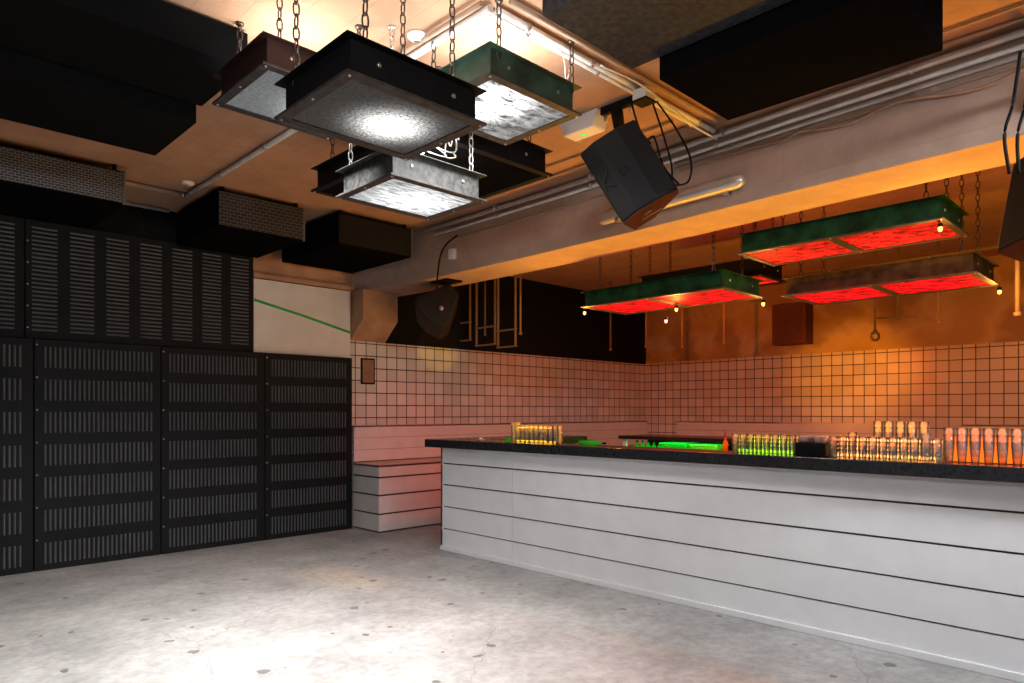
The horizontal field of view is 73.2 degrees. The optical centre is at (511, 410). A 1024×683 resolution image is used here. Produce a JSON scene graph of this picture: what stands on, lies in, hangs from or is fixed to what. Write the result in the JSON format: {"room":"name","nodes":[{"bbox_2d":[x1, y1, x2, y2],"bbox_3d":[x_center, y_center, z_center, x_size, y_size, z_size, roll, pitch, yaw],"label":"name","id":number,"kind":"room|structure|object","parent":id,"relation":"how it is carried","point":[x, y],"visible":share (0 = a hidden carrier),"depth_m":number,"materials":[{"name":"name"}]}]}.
{"room":"entertainment venue","nodes":[
{"label":"entertainment venue","id":0,"kind":"room"},
{"bbox_2d":[253,249,385,342],"bbox_3d":[-2.487,-0.300,8.032,14.100,3.400,0.250,0,0,-44],"label":"wall","id":1,"kind":"structure","parent":0,"point":[270,264],"depth_m":7.91,"materials":[{"name":"paint"}]},
{"bbox_2d":[0,214,23,337],"bbox_3d":[-4.815,-1.163,5.504,1.527,1.045,0.047,0,0,-44],"label":"panel","id":2,"kind":"object","parent":1,"relation":"attached to","point":[11,228],"visible":1,"depth_m":5.97,"materials":[{"name":"grey metal"}]},
{"bbox_2d":[0,205,175,346],"bbox_3d":[-5.056,-0.300,5.322,6.235,3.400,0.020,0,0,-44],"label":"trim","id":3,"kind":"structure","parent":1,"relation":"attached to","point":[127,219],"depth_m":6.69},
{"bbox_2d":[25,219,252,351],"bbox_3d":[-3.536,-1.163,6.760,2.042,1.045,0.047,0,0,-44],"label":"panel","id":4,"kind":"object","parent":1,"relation":"attached to","point":[82,284],"visible":1,"depth_m":6.62,"materials":[{"name":"black metal"}]},
{"bbox_2d":[253,278,349,357],"bbox_3d":[-2.385,-1.040,7.907,1.190,0.800,0.030,0,0,-44],"label":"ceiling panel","id":5,"kind":"object","parent":1,"relation":"attached to","point":[275,330],"visible":0.91,"depth_m":7.85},
{"bbox_2d":[254,299,349,332],"bbox_3d":[-2.372,-1.075,7.890,1.180,0.284,0.028,0,0,-44],"label":"cable","id":6,"kind":"object","parent":5,"relation":"attached to","point":[256,300],"visible":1,"depth_m":7.84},
{"bbox_2d":[253,273,351,290],"bbox_3d":[-2.382,-1.475,7.918,1.210,0.050,0.060,0,0,-44],"label":"trim","id":7,"kind":"structure","parent":1,"relation":"attached to","point":[255,275],"depth_m":7.86,"materials":[{"name":"brown concrete"}]},
{"bbox_2d":[361,358,374,383],"bbox_3d":[-1.776,-0.490,8.507,0.200,0.320,0.018,0,0,-44],"label":"picture frame","id":8,"kind":"object","parent":1,"relation":"attached to","point":[367,364],"visible":1,"depth_m":8.50,"materials":[{"name":"black metal"}]},
{"bbox_2d":[351,289,397,342],"bbox_3d":[-1.685,-1.156,8.454,0.495,0.588,0.270,0,0,-44],"label":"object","id":9,"kind":"structure","parent":1,"relation":"attached to","point":[374,314],"depth_m":8.36,"materials":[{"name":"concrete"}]},
{"bbox_2d":[430,278,461,285],"bbox_3d":[-0.733,-1.396,7.701,0.220,0.107,0.300,0,0,-44],"label":"bracket","id":10,"kind":"object","parent":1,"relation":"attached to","point":[445,281],"visible":0.89,"depth_m":7.66,"materials":[{"name":"black metal"}]},
{"bbox_2d":[416,284,458,339],"bbox_3d":[-0.860,-1.128,7.887,0.479,0.576,0.646,0,0,-8],"label":"loudspeaker","id":11,"kind":"object","parent":10,"relation":"hanging from","point":[435,309],"visible":1,"depth_m":7.62,"materials":[{"name":"plastic"}]},
{"bbox_2d":[436,235,457,289],"bbox_3d":[-0.697,-1.562,7.277,0.059,0.531,0.372,0,0,-44],"label":"cable","id":12,"kind":"object","parent":1,"relation":"hanging from","point":[455,236],"visible":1,"depth_m":7.32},
{"bbox_2d":[448,248,455,259],"bbox_3d":[-0.624,-1.645,7.233,0.049,0.110,0.080,0,0,-44],"label":"junction box","id":13,"kind":"object","parent":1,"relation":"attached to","point":[451,252],"visible":1,"depth_m":7.21,"materials":[{"name":"white plastic"}]},
{"bbox_2d":[350,340,645,525],"bbox_3d":[0.231,0.273,10.509,6.210,2.255,0.020,0,0,-44],"label":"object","id":14,"kind":"structure","parent":1,"relation":"attached to","point":[414,385],"depth_m":9.90,"materials":[{"name":"tile"}]},
{"bbox_2d":[386,276,645,363],"bbox_3d":[0.433,-1.428,10.711,5.680,1.144,0.015,0,0,-44],"label":"trim","id":15,"kind":"structure","parent":1,"relation":"attached to","point":[554,324],"depth_m":10.65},
{"bbox_2d":[597,173,745,224],"bbox_3d":[1.176,-1.590,5.249,0.147,0.130,1.330,0,0,-41],"label":"tube light","id":16,"kind":"object","parent":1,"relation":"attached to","point":[725,185],"visible":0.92,"depth_m":4.94,"materials":[{"name":"metal"}]},
{"bbox_2d":[355,37,1023,296],"bbox_3d":[2.234,-1.725,4.537,0.683,0.550,11.362,0,0,-43],"label":"beam","id":17,"kind":"structure","parent":1,"relation":"attached to","point":[915,142],"depth_m":4.68,"materials":[{"name":"paint"}]},
{"bbox_2d":[421,28,1023,232],"bbox_3d":[1.761,-1.955,4.564,0.102,0.054,8.055,0,0,-43],"label":"conduit","id":18,"kind":"object","parent":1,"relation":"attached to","point":[910,70],"visible":0.88,"depth_m":4.41,"materials":[{"name":"metal"}]},
{"bbox_2d":[433,43,1023,235],"bbox_3d":[1.838,-1.900,4.535,0.075,0.036,7.905,0,0,-42],"label":"conduit","id":19,"kind":"object","parent":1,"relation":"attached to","point":[894,88],"visible":0.96,"depth_m":4.43,"materials":[{"name":"metal"}]},
{"bbox_2d":[456,63,1023,237],"bbox_3d":[1.954,-1.815,4.439,0.060,0.015,7.605,0,0,-42],"label":"conduit","id":20,"kind":"object","parent":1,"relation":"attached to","point":[1022,64],"visible":0.89,"depth_m":4.48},
{"bbox_2d":[673,52,1023,168],"bbox_3d":[2.854,-1.858,3.431,0.066,0.036,4.904,0,0,-42],"label":"conduit","id":21,"kind":"object","parent":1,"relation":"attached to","point":[796,127],"visible":0.92,"depth_m":4.19,"materials":[{"name":"metal"}]},
{"bbox_2d":[743,67,1023,149],"bbox_3d":[2.166,-1.785,4.156,0.029,0.084,1.705,0,0,-41],"label":"cable","id":22,"kind":"object","parent":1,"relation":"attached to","point":[1022,68],"visible":0.99,"depth_m":4.07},
{"bbox_3d":[2.521,-1.409,3.244,0.778,0.642,0.100,0,0,-44],"label":"bracket","id":23,"kind":"object","parent":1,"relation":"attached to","visible":0},
{"bbox_2d":[997,157,1023,260],"bbox_3d":[2.388,-0.922,3.024,0.439,0.513,0.373,0,0,-12],"label":"loudspeaker","id":24,"kind":"object","parent":23,"relation":"hanging from","point":[1011,240],"visible":0.99,"depth_m":3.10,"materials":[{"name":"plastic"}]},
{"bbox_2d":[1003,51,1021,173],"bbox_3d":[2.179,-1.300,3.008,0.135,0.562,0.037,0,0,-35],"label":"cable","id":25,"kind":"object","parent":23,"relation":"hanging from","point":[1005,149],"visible":1,"depth_m":3.01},
{"bbox_2d":[1015,103,1023,173],"bbox_3d":[2.209,-1.299,2.992,0.115,0.562,0.032,0,0,-33],"label":"cable","id":26,"kind":"object","parent":23,"relation":"hanging from","point":[1017,150],"visible":1,"depth_m":2.98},
{"bbox_2d":[0,523,1020,682],"bbox_3d":[1.558,1.460,3.910,14.100,0.120,11.800,0,0,-44],"label":"floor","id":27,"kind":"structure","parent":0,"point":[356,604],"depth_m":4.44,"materials":[{"name":"concrete"}]},
{"bbox_2d":[0,337,32,575],"bbox_3d":[-4.545,0.385,5.650,1.037,2.030,0.059,0,0,-44],"label":"panel","id":28,"kind":"object","parent":27,"relation":"on","point":[16,354],"visible":1,"depth_m":5.92,"materials":[{"name":"grey metal"}]},
{"bbox_2d":[33,339,160,571],"bbox_3d":[-3.802,0.385,6.378,1.027,2.030,0.059,0,0,-44],"label":"panel","id":29,"kind":"object","parent":27,"relation":"on","point":[97,406],"visible":1,"depth_m":6.32,"materials":[{"name":"grey metal"}]},
{"bbox_2d":[161,347,263,553],"bbox_3d":[-3.058,0.385,7.108,1.042,2.030,0.059,0,0,-44],"label":"panel","id":30,"kind":"object","parent":27,"relation":"on","point":[212,401],"visible":1,"depth_m":7.07,"materials":[{"name":"grey metal"}]},
{"bbox_2d":[264,353,351,539],"bbox_3d":[-2.298,0.385,7.854,1.072,2.030,0.059,0,0,-44],"label":"panel","id":31,"kind":"object","parent":27,"relation":"on","point":[308,399],"visible":1,"depth_m":7.81,"materials":[{"name":"grey metal"}]},
{"bbox_2d":[352,421,647,531],"bbox_3d":[0.457,0.779,10.265,6.150,1.202,0.615,0,0,-44],"label":"counter","id":32,"kind":"object","parent":27,"relation":"on","point":[398,493],"visible":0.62,"depth_m":8.45,"materials":[{"name":"white paint"}]},
{"bbox_2d":[425,435,1023,682],"bbox_3d":[3.142,0.843,4.259,1.910,1.115,9.560,0,0,-44],"label":"bar counter","id":33,"kind":"object","parent":27,"relation":"on","point":[924,560],"depth_m":4.48,"materials":[{"name":"white wood"}]},
{"bbox_2d":[517,427,556,443],"bbox_3d":[0.215,0.214,6.185,0.020,0.140,0.490,0,0,-44],"label":"glasses","id":34,"kind":"object","parent":33,"relation":"on","point":[545,428],"visible":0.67,"depth_m":6.16,"materials":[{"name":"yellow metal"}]},
{"bbox_2d":[578,440,605,444],"bbox_3d":[0.659,0.260,5.639,0.042,0.041,0.272,0,0,-44],"label":"bottle","id":35,"kind":"object","parent":33,"relation":"on","point":[581,442],"visible":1,"depth_m":5.64,"materials":[{"name":"green glass"}]},
{"bbox_2d":[425,438,1023,482],"bbox_3d":[2.567,0.325,3.716,0.330,0.079,9.530,0,0,-44],"label":"countertop","id":36,"kind":"structure","parent":33,"relation":"on","point":[1011,473],"depth_m":4.45,"materials":[{"name":"black stone"}]},
{"bbox_2d":[739,436,794,453],"bbox_3d":[1.712,0.230,4.660,0.020,0.110,0.395,0,0,-44],"label":"glasses","id":37,"kind":"object","parent":33,"relation":"on","point":[739,436],"visible":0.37,"depth_m":4.62,"materials":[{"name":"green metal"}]},
{"bbox_2d":[795,435,835,456],"bbox_3d":[1.930,0.221,4.387,0.180,0.128,0.190,0,0,-44],"label":"caddy","id":38,"kind":"object","parent":33,"relation":"on","point":[808,445],"visible":0.95,"depth_m":4.33,"materials":[{"name":"black metal"}]},
{"bbox_2d":[798,436,811,441],"bbox_3d":[1.866,0.177,4.395,0.080,0.042,0.078,0,0,-44],"label":"tub","id":39,"kind":"object","parent":38,"relation":"in","point":[801,438],"depth_m":4.36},
{"bbox_2d":[795,442,835,456],"bbox_3d":[1.930,0.242,4.387,0.180,0.085,0.190,0,0,-44],"label":"tray","id":40,"kind":"object","parent":38,"relation":"on","point":[815,449],"depth_m":4.32,"materials":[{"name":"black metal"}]},
{"bbox_2d":[813,436,826,442],"bbox_3d":[1.933,0.177,4.327,0.080,0.042,0.078,0,0,-44],"label":"tub","id":41,"kind":"object","parent":38,"relation":"in","point":[817,439],"depth_m":4.30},
{"bbox_2d":[837,437,938,460],"bbox_3d":[2.232,0.225,4.122,0.020,0.120,0.560,0,0,-44],"label":"glasses","id":42,"kind":"object","parent":33,"relation":"on","point":[844,438],"visible":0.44,"depth_m":4.08,"materials":[{"name":"clear glass"}]},
{"bbox_2d":[969,441,980,463],"bbox_3d":[2.509,0.225,3.738,0.057,0.120,0.056,0,0,-6],"label":"glass","id":43,"kind":"object","parent":33,"relation":"on","point":[970,442],"visible":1,"depth_m":3.73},
{"bbox_2d":[949,435,1023,464],"bbox_3d":[2.613,0.209,3.733,0.020,0.150,0.430,0,0,-44],"label":"glasses","id":44,"kind":"object","parent":33,"relation":"on","point":[988,439],"visible":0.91,"depth_m":3.75,"materials":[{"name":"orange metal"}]},
{"bbox_2d":[983,442,994,463],"bbox_3d":[2.553,0.225,3.694,0.057,0.120,0.056,0,0,29],"label":"glass","id":45,"kind":"object","parent":33,"relation":"on","point":[984,443],"visible":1,"depth_m":3.69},
{"bbox_2d":[996,442,1008,464],"bbox_3d":[2.596,0.225,3.652,0.057,0.120,0.056,0,0,18],"label":"glass","id":46,"kind":"object","parent":33,"relation":"on","point":[997,443],"visible":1,"depth_m":3.64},
{"bbox_2d":[1011,442,1023,465],"bbox_3d":[2.641,0.225,3.606,0.057,0.120,0.056,0,0,16],"label":"glass","id":47,"kind":"object","parent":33,"relation":"on","point":[1012,443],"visible":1,"depth_m":3.60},
{"bbox_2d":[618,434,948,459],"bbox_3d":[3.464,0.848,6.550,0.620,1.105,5.600,0,0,-44],"label":"countertop","id":48,"kind":"structure","parent":27,"relation":"on","point":[650,437],"depth_m":7.97,"materials":[{"name":"black stone"}]},
{"bbox_2d":[659,442,698,448],"bbox_3d":[1.929,0.441,7.958,0.280,0.148,0.360,0,0,-44],"label":"plastic crate","id":49,"kind":"object","parent":48,"relation":"on","point":[684,445],"visible":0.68,"depth_m":7.86,"materials":[{"name":"green plastic"}]},
{"bbox_2d":[689,444,728,449],"bbox_3d":[2.195,0.444,7.687,0.280,0.142,0.340,0,0,-44],"label":"plastic crate","id":50,"kind":"object","parent":48,"relation":"on","point":[693,446],"visible":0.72,"depth_m":7.58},
{"bbox_2d":[618,434,948,449],"bbox_3d":[3.464,0.315,6.550,0.620,0.040,5.600,0,0,-44],"label":"countertop","id":51,"kind":"structure","parent":48,"relation":"on","point":[643,436],"depth_m":7.83,"materials":[{"name":"black stone"}]},
{"bbox_2d":[677,421,910,439],"bbox_3d":[3.996,0.779,10.645,0.615,1.202,3.700,0,0,-44],"label":"bench","id":52,"kind":"object","parent":27,"relation":"on","point":[694,428],"visible":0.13,"depth_m":10.74,"materials":[{"name":"white paint"}]},
{"bbox_2d":[962,425,1023,435],"bbox_3d":[6.973,0.779,7.611,0.615,1.202,3.600,0,0,-44],"label":"bench","id":53,"kind":"object","parent":27,"relation":"on","point":[988,432],"visible":0.06,"depth_m":8.81,"materials":[{"name":"white paint"}]},
{"bbox_2d":[0,0,1023,290],"bbox_3d":[1.558,-2.075,3.910,14.100,0.150,11.800,0,0,-44],"label":"ceiling","id":54,"kind":"structure","parent":0,"point":[220,137],"depth_m":5.26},
{"bbox_2d":[0,145,124,226],"bbox_3d":[-4.271,-1.840,5.199,2.184,0.320,0.996,0,0,-44],"label":"ceiling panel","id":55,"kind":"object","parent":54,"relation":"attached to","point":[32,184],"visible":1,"depth_m":5.43,"materials":[{"name":"black paint"}]},
{"bbox_2d":[0,146,122,202],"bbox_3d":[-3.930,-1.815,4.849,2.156,0.246,0.012,0,0,-44],"label":"grille","id":56,"kind":"object","parent":55,"relation":"attached to","point":[20,167],"depth_m":5.30,"materials":[{"name":"metal"}]},
{"bbox_2d":[0,46,195,155],"bbox_3d":[-3.236,-1.850,3.245,3.125,0.300,0.735,0,0,-44],"label":"ceiling panel","id":57,"kind":"object","parent":54,"relation":"attached to","point":[35,91],"visible":0.65,"depth_m":3.88,"materials":[{"name":"black metal"}]},
{"bbox_2d":[0,0,247,105],"bbox_3d":[-2.735,-1.900,2.752,3.150,0.200,0.640,0,0,-44],"label":"ceiling panel","id":58,"kind":"object","parent":54,"relation":"attached to","point":[162,47],"visible":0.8,"depth_m":3.40,"materials":[{"name":"black metal"}]},
{"bbox_2d":[125,201,169,212],"bbox_3d":[-4.410,-1.975,5.823,2.860,0.028,0.030,0,0,-44],"label":"conduit","id":59,"kind":"object","parent":54,"relation":"attached to","point":[126,203],"visible":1,"depth_m":6.67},
{"bbox_2d":[125,180,188,197],"bbox_3d":[-3.973,-1.975,5.348,2.820,0.051,0.054,0,0,-44],"label":"conduit","id":60,"kind":"object","parent":54,"relation":"attached to","point":[129,183],"visible":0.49,"depth_m":6.12,"materials":[{"name":"metal"}]},
{"bbox_2d":[176,187,304,257],"bbox_3d":[-2.660,-1.820,6.744,0.829,0.360,1.046,0,0,-44],"label":"ceiling panel","id":61,"kind":"object","parent":54,"relation":"attached to","point":[223,221],"visible":1,"depth_m":6.46,"materials":[{"name":"black paint"}]},
{"bbox_2d":[219,191,302,239],"bbox_3d":[-2.302,-1.800,6.377,0.801,0.296,0.012,0,0,-44],"label":"grille","id":62,"kind":"object","parent":61,"relation":"attached to","point":[236,211],"depth_m":6.35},
{"bbox_2d":[212,0,362,139],"bbox_3d":[-1.113,-1.810,3.626,0.680,0.430,0.604,0,0,-44],"label":"pendant light","id":63,"kind":"object","parent":54,"relation":"hanging from","point":[248,79],"visible":0.56,"depth_m":3.42,"materials":[{"name":"red metal"}]},
{"bbox_2d":[185,4,492,197],"bbox_3d":[-1.549,-1.975,4.861,0.057,0.051,4.130,0,0,-44],"label":"conduit","id":64,"kind":"object","parent":54,"relation":"attached to","point":[488,9],"visible":0.71,"depth_m":3.83,"materials":[{"name":"metal"}]},
{"bbox_2d":[282,210,412,272],"bbox_3d":[-1.811,-1.825,7.535,0.899,0.350,1.206,0,0,-44],"label":"ceiling panel","id":65,"kind":"object","parent":54,"relation":"attached to","point":[338,241],"visible":0.91,"depth_m":7.19,"materials":[{"name":"black paint"}]},
{"bbox_2d":[339,214,410,255],"bbox_3d":[-1.397,-1.805,7.110,0.871,0.286,0.012,0,0,-44],"label":"grille","id":66,"kind":"object","parent":65,"relation":"attached to","point":[355,232],"depth_m":7.09,"materials":[{"name":"fabric"}]},
{"bbox_2d":[274,0,486,159],"bbox_3d":[-0.552,-1.633,2.920,0.678,0.837,0.579,0,0,-44],"label":"pendant light","id":67,"kind":"object","parent":54,"relation":"hanging from","point":[356,89],"visible":1,"depth_m":2.81,"materials":[{"name":"black metal"}]},
{"bbox_2d":[423,138,458,158],"bbox_3d":[-0.378,-1.361,3.471,0.225,0.184,0.064,0,0,-1],"label":"lamp","id":68,"kind":"object","parent":67,"relation":"attached to","point":[438,148],"visible":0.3,"depth_m":3.47,"materials":[{"name":"white"}]},
{"bbox_2d":[335,25,486,219],"bbox_3d":[-0.579,-1.611,3.989,0.670,0.791,0.555,0,0,-44],"label":"pendant light","id":69,"kind":"object","parent":54,"relation":"hanging from","point":[421,186],"visible":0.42,"depth_m":3.88,"materials":[{"name":"metal"}]},
{"bbox_2d":[407,29,426,42],"bbox_3d":[-0.502,-1.981,3.668,0.110,0.038,0.110,0,0,-44],"label":"smoke detector","id":70,"kind":"object","parent":54,"relation":"attached to","point":[414,35],"visible":0.9,"depth_m":3.64,"materials":[{"name":"white plastic"}]},
{"bbox_2d":[311,66,552,198],"bbox_3d":[-0.577,-1.793,4.715,0.980,0.496,1.420,0,0,-44],"label":"pendant light","id":71,"kind":"object","parent":54,"relation":"hanging from","point":[519,163],"visible":0.3,"depth_m":4.46,"materials":[{"name":"black metal"}]},
{"bbox_2d":[400,0,483,53],"bbox_3d":[-0.747,-1.975,3.953,0.028,0.027,1.710,0,0,-44],"label":"conduit","id":72,"kind":"object","parent":54,"relation":"attached to","point":[479,4],"visible":0.34,"depth_m":3.54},
{"bbox_2d":[460,284,471,341],"bbox_3d":[-0.745,-1.481,9.612,0.028,1.039,0.526,0,0,-44],"label":"hanging rail","id":73,"kind":"object","parent":54,"relation":"hanging from","point":[469,321],"visible":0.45,"depth_m":9.43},
{"bbox_2d":[483,281,486,335],"bbox_3d":[-0.369,-1.515,9.444,0.041,0.970,0.041,0,0,-22],"label":"hanging rod","id":74,"kind":"object","parent":54,"relation":"hanging from","point":[484,333],"visible":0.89,"depth_m":9.43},
{"bbox_2d":[475,279,496,346],"bbox_3d":[-0.352,-1.436,9.212,0.028,1.128,0.407,0,0,-44],"label":"hanging rail","id":75,"kind":"object","parent":54,"relation":"hanging from","point":[476,283],"visible":0.77,"depth_m":9.31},
{"bbox_2d":[431,0,581,145],"bbox_3d":[-0.071,-1.813,3.716,0.676,0.435,0.595,0,0,-44],"label":"pendant light","id":76,"kind":"object","parent":54,"relation":"hanging from","point":[522,99],"visible":0.78,"depth_m":3.59,"materials":[{"name":"green paint"}]},
{"bbox_2d":[496,274,516,348],"bbox_3d":[-0.069,-1.410,8.924,0.028,1.180,0.366,0,0,-44],"label":"hanging rail","id":77,"kind":"object","parent":54,"relation":"hanging from","point":[515,276],"visible":0.73,"depth_m":8.80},
{"bbox_2d":[519,273,521,334],"bbox_3d":[0.108,-1.483,8.743,0.041,1.034,0.041,0,0,-22],"label":"rod","id":78,"kind":"object","parent":54,"relation":"hanging from","point":[520,275],"visible":0.89,"depth_m":8.74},
{"bbox_2d":[560,108,608,141],"bbox_3d":[0.490,-1.943,4.712,0.140,0.114,0.333,0,0,-44],"label":"emergency light","id":79,"kind":"object","parent":54,"relation":"attached to","point":[591,123],"visible":0.82,"depth_m":4.65,"materials":[{"name":"white plastic"}]},
{"bbox_2d":[484,126,685,198],"bbox_3d":[0.213,-1.985,5.952,0.058,0.017,3.002,0,0,-43],"label":"cable","id":80,"kind":"object","parent":54,"relation":"attached to","point":[684,127],"visible":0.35,"depth_m":5.72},
{"bbox_2d":[489,12,708,133],"bbox_3d":[0.641,-1.975,4.166,2.090,0.036,0.038,0,0,-44],"label":"conduit","id":81,"kind":"object","parent":54,"relation":"attached to","point":[493,15],"visible":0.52,"depth_m":3.89,"materials":[{"name":"metal"}]},
{"bbox_2d":[495,7,715,132],"bbox_3d":[0.674,-1.975,4.133,2.090,0.046,0.049,0,0,-44],"label":"conduit","id":82,"kind":"object","parent":54,"relation":"attached to","point":[526,26],"visible":0.79,"depth_m":3.88,"materials":[{"name":"metal"}]},
{"bbox_2d":[537,34,571,79],"bbox_3d":[0.247,-1.873,3.654,0.276,0.194,0.079,0,0,-44],"label":"cable","id":83,"kind":"object","parent":82,"relation":"hanging from","point":[538,34],"visible":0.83,"depth_m":3.62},
{"bbox_2d":[545,120,673,168],"bbox_3d":[0.218,-1.985,5.677,0.031,0.017,2.601,0,0,-43],"label":"cable","id":84,"kind":"object","parent":54,"relation":"attached to","point":[669,122],"visible":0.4,"depth_m":5.36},
{"bbox_2d":[509,0,718,122],"bbox_3d":[0.696,-1.980,4.024,1.970,0.027,0.028,0,0,-44],"label":"conduit","id":85,"kind":"object","parent":54,"relation":"attached to","point":[514,3],"visible":1,"depth_m":3.84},
{"bbox_2d":[600,95,633,128],"bbox_3d":[0.646,-1.820,4.417,0.188,0.360,0.279,0,0,-44],"label":"bracket","id":86,"kind":"object","parent":54,"relation":"attached to","point":[615,109],"visible":0.55,"depth_m":4.43,"materials":[{"name":"black metal"}]},
{"bbox_2d":[581,120,678,229],"bbox_3d":[0.719,-1.426,4.243,0.587,0.626,0.416,0,0,7],"label":"loudspeaker","id":87,"kind":"object","parent":86,"relation":"hanging from","point":[631,175],"visible":1,"depth_m":4.06,"materials":[{"name":"plastic"}]},
{"bbox_2d":[630,102,679,183],"bbox_3d":[0.851,-1.619,4.151,0.316,0.566,0.077,0,0,34],"label":"cable","id":88,"kind":"object","parent":87,"relation":"attached to","point":[633,110],"visible":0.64,"depth_m":4.17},
{"bbox_2d":[652,104,672,180],"bbox_3d":[0.928,-1.644,4.182,0.058,0.575,0.243,0,0,-19],"label":"cable","id":89,"kind":"object","parent":87,"relation":"attached to","point":[662,132],"visible":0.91,"depth_m":4.19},
{"bbox_2d":[631,86,655,107],"bbox_3d":[0.804,-1.917,4.207,0.110,0.077,0.110,0,0,-44],"label":"junction box","id":90,"kind":"object","parent":54,"relation":"attached to","point":[642,98],"visible":1,"depth_m":4.18,"materials":[{"name":"white plastic"}]},
{"bbox_2d":[656,101,691,186],"bbox_3d":[0.980,-1.599,4.126,0.151,0.608,0.255,0,0,-10],"label":"cable","id":91,"kind":"object","parent":90,"relation":"hanging from","point":[657,102],"visible":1,"depth_m":4.12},
{"bbox_2d":[600,64,716,139],"bbox_3d":[0.996,-1.912,4.339,1.302,0.106,0.093,0,0,-44],"label":"cable","id":92,"kind":"object","parent":54,"relation":"attached to","point":[601,65],"visible":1,"depth_m":4.17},
{"bbox_2d":[542,0,791,68],"bbox_3d":[1.349,-1.900,2.409,0.700,0.200,2.750,0,0,-44],"label":"ceiling panel","id":93,"kind":"object","parent":54,"relation":"attached to","point":[635,33],"visible":1,"depth_m":3.18,"materials":[{"name":"black metal"}]},
{"bbox_2d":[580,225,764,314],"bbox_3d":[1.447,-1.515,6.386,0.730,1.040,1.510,0,0,-44],"label":"pendant light","id":94,"kind":"object","parent":54,"relation":"hanging from","point":[718,286],"visible":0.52,"depth_m":6.12,"materials":[{"name":"metal"}]},
{"bbox_2d":[680,269,683,347],"bbox_3d":[2.390,-1.445,9.701,0.041,1.110,0.041,0,0,-22],"label":"rod","id":95,"kind":"object","parent":54,"relation":"hanging from","point":[681,345],"visible":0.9,"depth_m":9.69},
{"bbox_2d":[638,217,786,285],"bbox_3d":[2.078,-1.675,7.278,0.560,0.760,1.420,0,0,-44],"label":"pendant light","id":96,"kind":"object","parent":54,"relation":"hanging from","point":[769,274],"visible":0.38,"depth_m":6.90,"materials":[{"name":"black metal"}]},
{"bbox_2d":[722,262,725,343],"bbox_3d":[2.840,-1.450,9.243,0.041,1.099,0.041,0,0,-22],"label":"hanging rod","id":97,"kind":"object","parent":54,"relation":"hanging from","point":[723,341],"visible":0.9,"depth_m":9.23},
{"bbox_2d":[660,0,942,119],"bbox_3d":[1.395,-1.850,3.400,0.715,0.300,1.100,0,0,-44],"label":"ceiling panel","id":98,"kind":"object","parent":54,"relation":"hanging from","point":[793,49],"visible":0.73,"depth_m":3.29,"materials":[{"name":"black paint"}]},
{"bbox_2d":[736,178,969,265],"bbox_3d":[2.528,-1.641,5.219,0.660,0.791,1.450,0,0,-44],"label":"pendant light","id":99,"kind":"object","parent":54,"relation":"hanging from","point":[913,222],"visible":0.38,"depth_m":5.02,"materials":[{"name":"metal"}]},
{"bbox_2d":[870,251,879,340],"bbox_3d":[4.156,-1.399,7.901,0.119,1.203,0.044,0,0,8],"label":"rod","id":100,"kind":"object","parent":54,"relation":"hanging from","point":[874,330],"visible":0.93,"depth_m":7.89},
{"bbox_2d":[877,314,918,318],"bbox_3d":[4.321,-1.055,7.733,0.024,0.034,0.429,0,0,-44],"label":"rail","id":101,"kind":"object","parent":100,"relation":"attached to","point":[916,315],"visible":1,"depth_m":7.71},
{"bbox_2d":[781,171,999,304],"bbox_3d":[3.113,-1.518,5.751,0.740,1.045,1.450,0,0,-44],"label":"pendant light","id":102,"kind":"object","parent":54,"relation":"hanging from","point":[968,270],"visible":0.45,"depth_m":5.51,"materials":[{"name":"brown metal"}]},
{"bbox_2d":[896,247,899,319],"bbox_3d":[4.324,-1.510,7.730,0.041,0.979,0.041,0,0,-22],"label":"rod","id":103,"kind":"object","parent":54,"relation":"hanging from","point":[897,317],"visible":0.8,"depth_m":7.72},
{"bbox_2d":[936,241,939,323],"bbox_3d":[4.599,-1.470,7.449,0.041,1.060,0.041,0,0,-22],"label":"rod","id":104,"kind":"object","parent":54,"relation":"hanging from","point":[937,320],"visible":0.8,"depth_m":7.44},
{"bbox_2d":[786,245,997,277],"bbox_3d":[5.280,-1.678,6.756,0.059,0.085,5.250,0,0,-44],"label":"ceiling pipe","id":105,"kind":"object","parent":104,"relation":"attached to","point":[991,247],"visible":0.52,"depth_m":7.57,"materials":[{"name":"metal"}]},
{"bbox_2d":[943,3,1023,33],"bbox_3d":[3.064,-1.985,2.796,0.028,0.017,3.700,0,0,-44],"label":"cable","id":106,"kind":"object","parent":54,"relation":"attached to","point":[1021,4],"visible":0.48,"depth_m":3.48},
{"bbox_2d":[943,17,1023,46],"bbox_3d":[3.167,-1.985,2.897,0.038,0.017,3.700,0,0,-44],"label":"cable","id":107,"kind":"object","parent":54,"relation":"attached to","point":[1022,18],"visible":0.48,"depth_m":3.60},
{"bbox_2d":[1013,260,1021,316],"bbox_3d":[4.132,-1.387,5.641,0.056,1.225,0.056,0,0,-22],"label":"rod","id":108,"kind":"object","parent":54,"relation":"hanging from","point":[1017,313],"visible":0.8,"depth_m":5.63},
{"bbox_2d":[646,255,1023,362],"bbox_3d":[6.588,-0.300,8.670,0.250,3.400,11.550,0,0,-44],"label":"wall","id":109,"kind":"structure","parent":0,"point":[981,315],"depth_m":10.14,"materials":[{"name":"paint"}]},
{"bbox_2d":[772,302,812,345],"bbox_3d":[4.305,-1.330,10.598,0.290,0.620,0.520,0,0,-44],"label":"wall box","id":110,"kind":"object","parent":109,"relation":"attached to","point":[792,323],"visible":0.88,"depth_m":10.47,"materials":[{"name":"red paint"}]},
{"bbox_2d":[645,341,1023,442],"bbox_3d":[6.422,0.263,8.647,0.020,2.275,11.350,0,0,-44],"label":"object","id":111,"kind":"structure","parent":109,"relation":"attached to","point":[952,386],"depth_m":10.08,"materials":[{"name":"tile"}]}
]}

